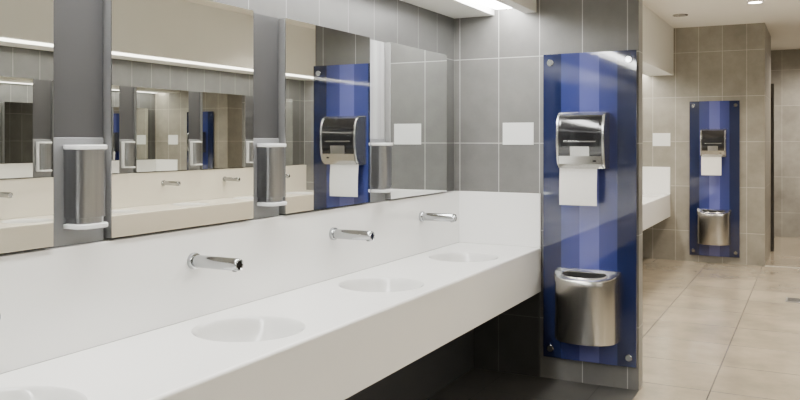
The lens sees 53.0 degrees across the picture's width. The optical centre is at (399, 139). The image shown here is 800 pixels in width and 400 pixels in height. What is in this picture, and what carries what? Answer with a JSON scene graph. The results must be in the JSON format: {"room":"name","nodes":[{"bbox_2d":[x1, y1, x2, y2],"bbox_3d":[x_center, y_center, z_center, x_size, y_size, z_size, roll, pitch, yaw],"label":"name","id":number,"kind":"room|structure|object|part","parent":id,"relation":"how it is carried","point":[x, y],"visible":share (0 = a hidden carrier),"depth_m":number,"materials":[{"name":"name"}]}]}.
{"room":"public restroom","nodes":[
{"label":"public restroom","id":0,"kind":"room"},
{"bbox_2d":[0,0,453,373],"bbox_3d":[0.600,0.051,5.882,0.120,2.863,16.200,0,0,27],"label":"wall","id":1,"kind":"structure","parent":0,"point":[394,21],"depth_m":4.38,"materials":[{"name":"grey tile"}]},
{"bbox_2d":[0,0,52,253],"bbox_3d":[-1.251,-0.105,2.122,0.048,0.859,0.752,0,0,27],"label":"wall mirror","id":2,"kind":"object","parent":1,"relation":"attached to","point":[26,26],"visible":1,"depth_m":2.36,"materials":[{"name":"grey mirror"}]},
{"bbox_2d":[45,0,102,248],"bbox_3d":[-1.041,-0.101,2.566,0.012,0.869,0.220,0,0,27],"label":"wall panel","id":3,"kind":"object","parent":1,"relation":"attached to","point":[77,24],"depth_m":2.57,"materials":[{"name":"laminate"}]},
{"bbox_2d":[51,137,107,247],"bbox_3d":[-0.993,0.162,2.545,0.094,0.340,0.204,0,0,27],"label":"soap dispenser","id":4,"kind":"object","parent":3,"relation":"attached to","point":[78,163],"visible":0.97,"depth_m":2.50,"materials":[{"name":"grey metal"}]},
{"bbox_3d":[-0.990,0.022,2.544,0.083,0.015,0.124,0,0,27],"label":"lid","id":5,"kind":"part","parent":4,"relation":"part of","materials":[{"name":"white plastic"}]},
{"bbox_2d":[63,221,107,229],"bbox_3d":[-0.989,0.271,2.543,0.086,0.015,0.122,0,0,27],"label":"drip tray","id":6,"kind":"object","parent":4,"relation":"on","point":[67,225],"depth_m":2.50,"materials":[{"name":"white plastic"}]},
{"bbox_2d":[103,0,252,237],"bbox_3d":[-0.800,-0.105,2.993,0.048,0.859,0.752,0,0,27],"label":"wall mirror","id":7,"kind":"object","parent":1,"relation":"attached to","point":[178,74],"visible":1,"depth_m":2.91,"materials":[{"name":"grey mirror"}]},
{"bbox_2d":[0,191,458,373],"bbox_3d":[-1.338,0.502,1.962,0.040,0.336,7.456,0,0,27],"label":"backsplash","id":8,"kind":"structure","parent":1,"relation":"attached to","point":[55,302],"depth_m":2.93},
{"bbox_2d":[187,252,242,271],"bbox_3d":[-0.677,0.452,2.951,0.224,0.062,0.062,0,0,27],"label":"faucet","id":9,"kind":"object","parent":8,"relation":"attached to","point":[194,260],"visible":1,"depth_m":2.93,"materials":[{"name":"silver metal"}]},
{"bbox_2d":[329,227,374,240],"bbox_3d":[-0.227,0.452,3.822,0.224,0.062,0.062,0,0,27],"label":"faucet","id":10,"kind":"object","parent":8,"relation":"attached to","point":[334,233],"visible":1,"depth_m":3.80,"materials":[{"name":"silver metal"}]},
{"bbox_2d":[419,211,456,221],"bbox_3d":[0.223,0.452,4.692,0.224,0.062,0.062,0,0,27],"label":"faucet","id":11,"kind":"object","parent":8,"relation":"attached to","point":[423,216],"visible":1,"depth_m":4.67,"materials":[{"name":"silver metal"}]},
{"bbox_2d":[245,13,277,219],"bbox_3d":[-0.591,-0.101,3.436,0.012,0.869,0.220,0,0,27],"label":"trim","id":12,"kind":"structure","parent":1,"relation":"attached to","point":[265,28],"depth_m":3.45,"materials":[{"name":"metal"}]},
{"bbox_2d":[249,138,286,219],"bbox_3d":[-0.542,0.162,3.415,0.094,0.340,0.204,0,0,27],"label":"soap dispenser","id":13,"kind":"object","parent":12,"relation":"attached to","point":[268,153],"visible":0.96,"depth_m":3.37,"materials":[{"name":"grey metal"}]},
{"bbox_3d":[-0.540,0.022,3.414,0.083,0.015,0.124,0,0,27],"label":"lid","id":14,"kind":"part","parent":13,"relation":"part of","materials":[{"name":"white plastic"}]},
{"bbox_2d":[257,201,286,205],"bbox_3d":[-0.539,0.271,3.413,0.086,0.015,0.122,0,0,27],"label":"drip tray","id":15,"kind":"object","parent":13,"relation":"on","point":[259,203],"depth_m":3.37,"materials":[{"name":"white plastic"}]},
{"bbox_2d":[278,18,369,213],"bbox_3d":[-0.350,-0.105,3.863,0.048,0.859,0.752,0,0,27],"label":"wall mirror","id":16,"kind":"object","parent":1,"relation":"attached to","point":[324,72],"visible":1,"depth_m":3.79,"materials":[{"name":"grey mirror"}]},
{"bbox_2d":[363,39,384,203],"bbox_3d":[-0.141,-0.101,4.306,0.012,0.869,0.220,0,0,27],"label":"trim","id":17,"kind":"structure","parent":1,"relation":"attached to","point":[377,48],"depth_m":4.33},
{"bbox_2d":[367,138,393,202],"bbox_3d":[-0.092,0.162,4.285,0.094,0.340,0.204,0,0,27],"label":"soap dispenser","id":18,"kind":"object","parent":17,"relation":"attached to","point":[380,151],"visible":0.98,"depth_m":4.25,"materials":[{"name":"grey metal"}]},
{"bbox_3d":[-0.130,0.162,4.305,0.008,0.340,0.204,0,0,27],"label":"plate","id":19,"kind":"part","parent":18,"relation":"part of","materials":[{"name":"grey metal"}]},
{"bbox_3d":[-0.089,0.022,4.284,0.083,0.015,0.124,0,0,27],"label":"lid","id":20,"kind":"part","parent":18,"relation":"part of","materials":[{"name":"white plastic"}]},
{"bbox_2d":[371,189,393,192],"bbox_3d":[-0.088,0.271,4.284,0.086,0.015,0.122,0,0,27],"label":"drip tray","id":21,"kind":"object","parent":18,"relation":"on","point":[372,190],"depth_m":4.24,"materials":[{"name":"white plastic"}]},
{"bbox_2d":[385,42,446,198],"bbox_3d":[0.101,-0.105,4.733,0.048,0.859,0.752,0,0,27],"label":"wall mirror","id":22,"kind":"object","parent":1,"relation":"attached to","point":[415,78],"visible":0.96,"depth_m":4.66,"materials":[{"name":"grey mirror"}]},
{"bbox_2d":[401,0,535,18],"bbox_3d":[-1.107,-1.090,1.843,0.560,0.580,7.456,0,0,27],"label":"trim","id":23,"kind":"structure","parent":1,"relation":"attached to","point":[454,9],"depth_m":4.88,"materials":[{"name":"paint"}]},
{"bbox_2d":[474,0,510,8],"bbox_3d":[-1.018,-0.845,1.797,0.140,0.030,7.356,0,0,27],"label":"strip light","id":24,"kind":"object","parent":23,"relation":"in","point":[494,4],"visible":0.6,"depth_m":4.91,"materials":[{"name":"white plastic"}]},
{"bbox_2d":[643,4,673,75],"bbox_3d":[1.896,-1.090,7.647,0.560,0.580,5.374,0,0,27],"label":"trim","id":25,"kind":"structure","parent":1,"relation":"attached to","point":[658,35],"depth_m":8.94,"materials":[{"name":"paint"}]},
{"bbox_2d":[426,368,638,399],"bbox_3d":[-0.829,1.482,1.699,1.185,0.003,7.456,0,0,27],"label":"floor","id":26,"kind":"structure","parent":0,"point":[476,384],"depth_m":4.78,"materials":[{"name":"tile"}]},
{"bbox_2d":[0,242,540,399],"bbox_3d":[-1.076,1.075,1.827,0.550,0.810,7.456,0,0,27],"label":"countertop","id":27,"kind":"structure","parent":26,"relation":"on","point":[401,329],"depth_m":3.03,"materials":[{"name":"stone"}]},
{"bbox_2d":[0,386,87,399],"bbox_3d":[-0.988,0.738,1.986,0.400,0.135,0.400,0,0,27],"label":"basin","id":28,"kind":"object","parent":27,"relation":"in","point":[6,392],"depth_m":2.16,"materials":[{"name":"white ceramic"}]},
{"bbox_2d":[191,316,305,341],"bbox_3d":[-0.537,0.738,2.857,0.400,0.135,0.400,0,0,27],"label":"basin","id":29,"kind":"object","parent":27,"relation":"in","point":[221,328],"depth_m":3.00,"materials":[{"name":"white ceramic"}]},
{"bbox_2d":[338,277,423,291],"bbox_3d":[-0.087,0.738,3.727,0.400,0.135,0.400,0,0,27],"label":"basin","id":30,"kind":"object","parent":27,"relation":"in","point":[352,284],"depth_m":3.88,"materials":[{"name":"white ceramic"}]},
{"bbox_3d":[-1.276,1.214,1.930,0.100,0.532,7.456,0,0,27],"label":"service panel","id":31,"kind":"part","parent":27,"relation":"part of","materials":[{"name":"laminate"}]},
{"bbox_2d":[429,252,498,261],"bbox_3d":[0.363,0.738,4.597,0.400,0.135,0.400,0,0,27],"label":"basin","id":32,"kind":"object","parent":27,"relation":"in","point":[436,256],"depth_m":4.75,"materials":[{"name":"white ceramic"}]},
{"bbox_2d":[454,0,642,389],"bbox_3d":[0.911,0.051,5.064,1.185,2.863,0.120,0,0,27],"label":"wall","id":33,"kind":"structure","parent":0,"point":[498,58],"depth_m":5.05,"materials":[{"name":"grey tile"}]},
{"bbox_2d":[459,191,540,246],"bbox_3d":[0.634,0.502,5.131,0.550,0.336,0.014,0,0,27],"label":"backsplash","id":34,"kind":"structure","parent":33,"relation":"attached to","point":[496,218],"depth_m":5.12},
{"bbox_2d":[474,292,539,376],"bbox_3d":[0.678,1.214,5.113,0.445,0.532,0.006,0,0,27],"label":"wall","id":35,"kind":"structure","parent":33,"relation":"attached to","point":[509,342],"depth_m":5.09,"materials":[{"name":"grey tile"}]},
{"bbox_2d":[503,122,533,144],"bbox_3d":[0.748,-0.040,5.079,0.204,0.140,0.004,0,0,27],"label":"wall sign","id":36,"kind":"object","parent":33,"relation":"attached to","point":[513,133],"visible":1,"depth_m":5.07,"materials":[{"name":"white plastic"}]},
{"bbox_2d":[543,50,636,367],"bbox_3d":[1.144,0.405,4.850,0.565,1.870,0.046,0,0,27],"label":"glass panel","id":37,"kind":"object","parent":33,"relation":"attached to","point":[603,236],"visible":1,"depth_m":4.82,"materials":[{"name":"blue glass"}]},
{"bbox_2d":[556,112,609,205],"bbox_3d":[1.088,0.111,4.775,0.285,0.555,0.160,0,0,27],"label":"paper towel dispenser","id":38,"kind":"object","parent":37,"relation":"attached to","point":[582,138],"visible":1,"depth_m":4.73,"materials":[{"name":"silver metal"}]},
{"bbox_2d":[554,267,620,346],"bbox_3d":[1.091,0.989,4.752,0.386,0.413,0.197,0,0,27],"label":"waste bin","id":39,"kind":"object","parent":37,"relation":"attached to","point":[587,302],"visible":1,"depth_m":4.67,"materials":[{"name":"metal"}]},
{"bbox_3d":[1.091,0.821,4.752,0.386,0.077,0.197,0,0,27],"label":"lid","id":40,"kind":"part","parent":39,"relation":"part of","materials":[{"name":"metal"}]},
{"bbox_2d":[643,23,770,265],"bbox_3d":[3.921,0.051,10.441,1.587,2.863,1.450,0,0,27],"label":"wall","id":41,"kind":"structure","parent":0,"point":[721,62],"depth_m":9.75,"materials":[{"name":"beige tile"}]},
{"bbox_2d":[643,167,669,193],"bbox_3d":[3.128,0.502,10.027,0.480,0.336,0.014,0,0,27],"label":"backsplash","id":42,"kind":"structure","parent":41,"relation":"attached to","point":[656,180],"depth_m":9.99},
{"bbox_2d":[653,133,669,145],"bbox_3d":[3.250,-0.005,9.970,0.210,0.160,0.004,0,0,27],"label":"wall sign","id":43,"kind":"object","parent":41,"relation":"attached to","point":[659,139],"visible":1,"depth_m":9.97,"materials":[{"name":"white plastic"}]},
{"bbox_2d":[689,100,739,257],"bbox_3d":[3.789,0.465,9.667,0.565,1.870,0.046,0,0,27],"label":"glass panel","id":44,"kind":"object","parent":41,"relation":"attached to","point":[722,191],"visible":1,"depth_m":9.64,"materials":[{"name":"blue glass"}]},
{"bbox_2d":[700,129,726,174],"bbox_3d":[3.746,0.142,9.585,0.285,0.555,0.160,0,0,27],"label":"paper towel dispenser","id":45,"kind":"object","parent":44,"relation":"attached to","point":[713,142],"visible":1,"depth_m":9.54,"materials":[{"name":"silver metal"}]},
{"bbox_2d":[697,209,730,245],"bbox_3d":[3.738,1.038,9.569,0.386,0.413,0.197,0,0,27],"label":"waste bin","id":46,"kind":"object","parent":44,"relation":"attached to","point":[713,225],"visible":1,"depth_m":9.49,"materials":[{"name":"metal"}]},
{"bbox_3d":[3.738,0.871,9.569,0.386,0.077,0.197,0,0,27],"label":"lid","id":47,"kind":"part","parent":46,"relation":"part of","materials":[{"name":"metal"}]},
{"bbox_2d":[771,84,773,250],"bbox_3d":[4.966,0.366,10.694,0.038,2.233,0.040,0,0,27],"label":"trim","id":48,"kind":"structure","parent":41,"relation":"attached to","point":[772,85],"depth_m":10.68,"materials":[{"name":"grey metal"}]},
{"bbox_2d":[765,265,799,268],"bbox_3d":[5.408,1.480,8.855,2.513,0.006,0.060,0,0,27],"label":"trim","id":49,"kind":"structure","parent":41,"relation":"attached to","point":[765,265],"depth_m":9.34,"materials":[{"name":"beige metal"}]},
{"bbox_2d":[633,236,799,399],"bbox_3d":[2.474,1.533,4.912,4.400,0.100,16.400,0,0,27],"label":"floor","id":50,"kind":"structure","parent":0,"point":[712,331],"depth_m":6.28,"materials":[{"name":"tile"}]},
{"bbox_2d":[643,193,669,230],"bbox_3d":[1.896,1.077,7.647,0.480,0.813,5.374,0,0,27],"label":"countertop","id":51,"kind":"structure","parent":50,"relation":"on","point":[656,207],"depth_m":9.12,"materials":[{"name":"stone"}]},
{"bbox_2d":[786,297,799,302],"bbox_3d":[3.681,1.480,7.396,0.220,0.006,0.220,0,0,27],"label":"floor drain","id":52,"kind":"object","parent":50,"relation":"on","point":[788,299],"visible":1,"depth_m":7.39,"materials":[{"name":"silver metal"}]},
{"bbox_2d":[643,0,799,49],"bbox_3d":[2.474,-1.430,4.912,4.400,0.100,16.400,0,0,27],"label":"ceiling","id":53,"kind":"structure","parent":0,"point":[781,18],"depth_m":8.82,"materials":[{"name":"paint"}]},
{"bbox_2d":[672,14,687,16],"bbox_3d":[3.092,-1.376,8.849,0.166,0.008,0.166,0,0,27],"label":"recessed light","id":54,"kind":"object","parent":53,"relation":"in","point":[674,15],"visible":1,"depth_m":8.86,"materials":[{"name":"silver metal"}]},
{"bbox_2d":[746,0,763,3],"bbox_3d":[3.551,-1.376,8.015,0.166,0.008,0.166,0,0,27],"label":"recessed light","id":55,"kind":"object","parent":53,"relation":"in","point":[757,1],"visible":1,"depth_m":8.02,"materials":[{"name":"white plastic"}]},
{"bbox_2d":[771,49,799,237],"bbox_3d":[6.220,0.051,12.151,4.340,2.863,0.100,0,0,27],"label":"wall","id":56,"kind":"structure","parent":0,"point":[785,64],"depth_m":12.25,"materials":[{"name":"tile"}]}
]}

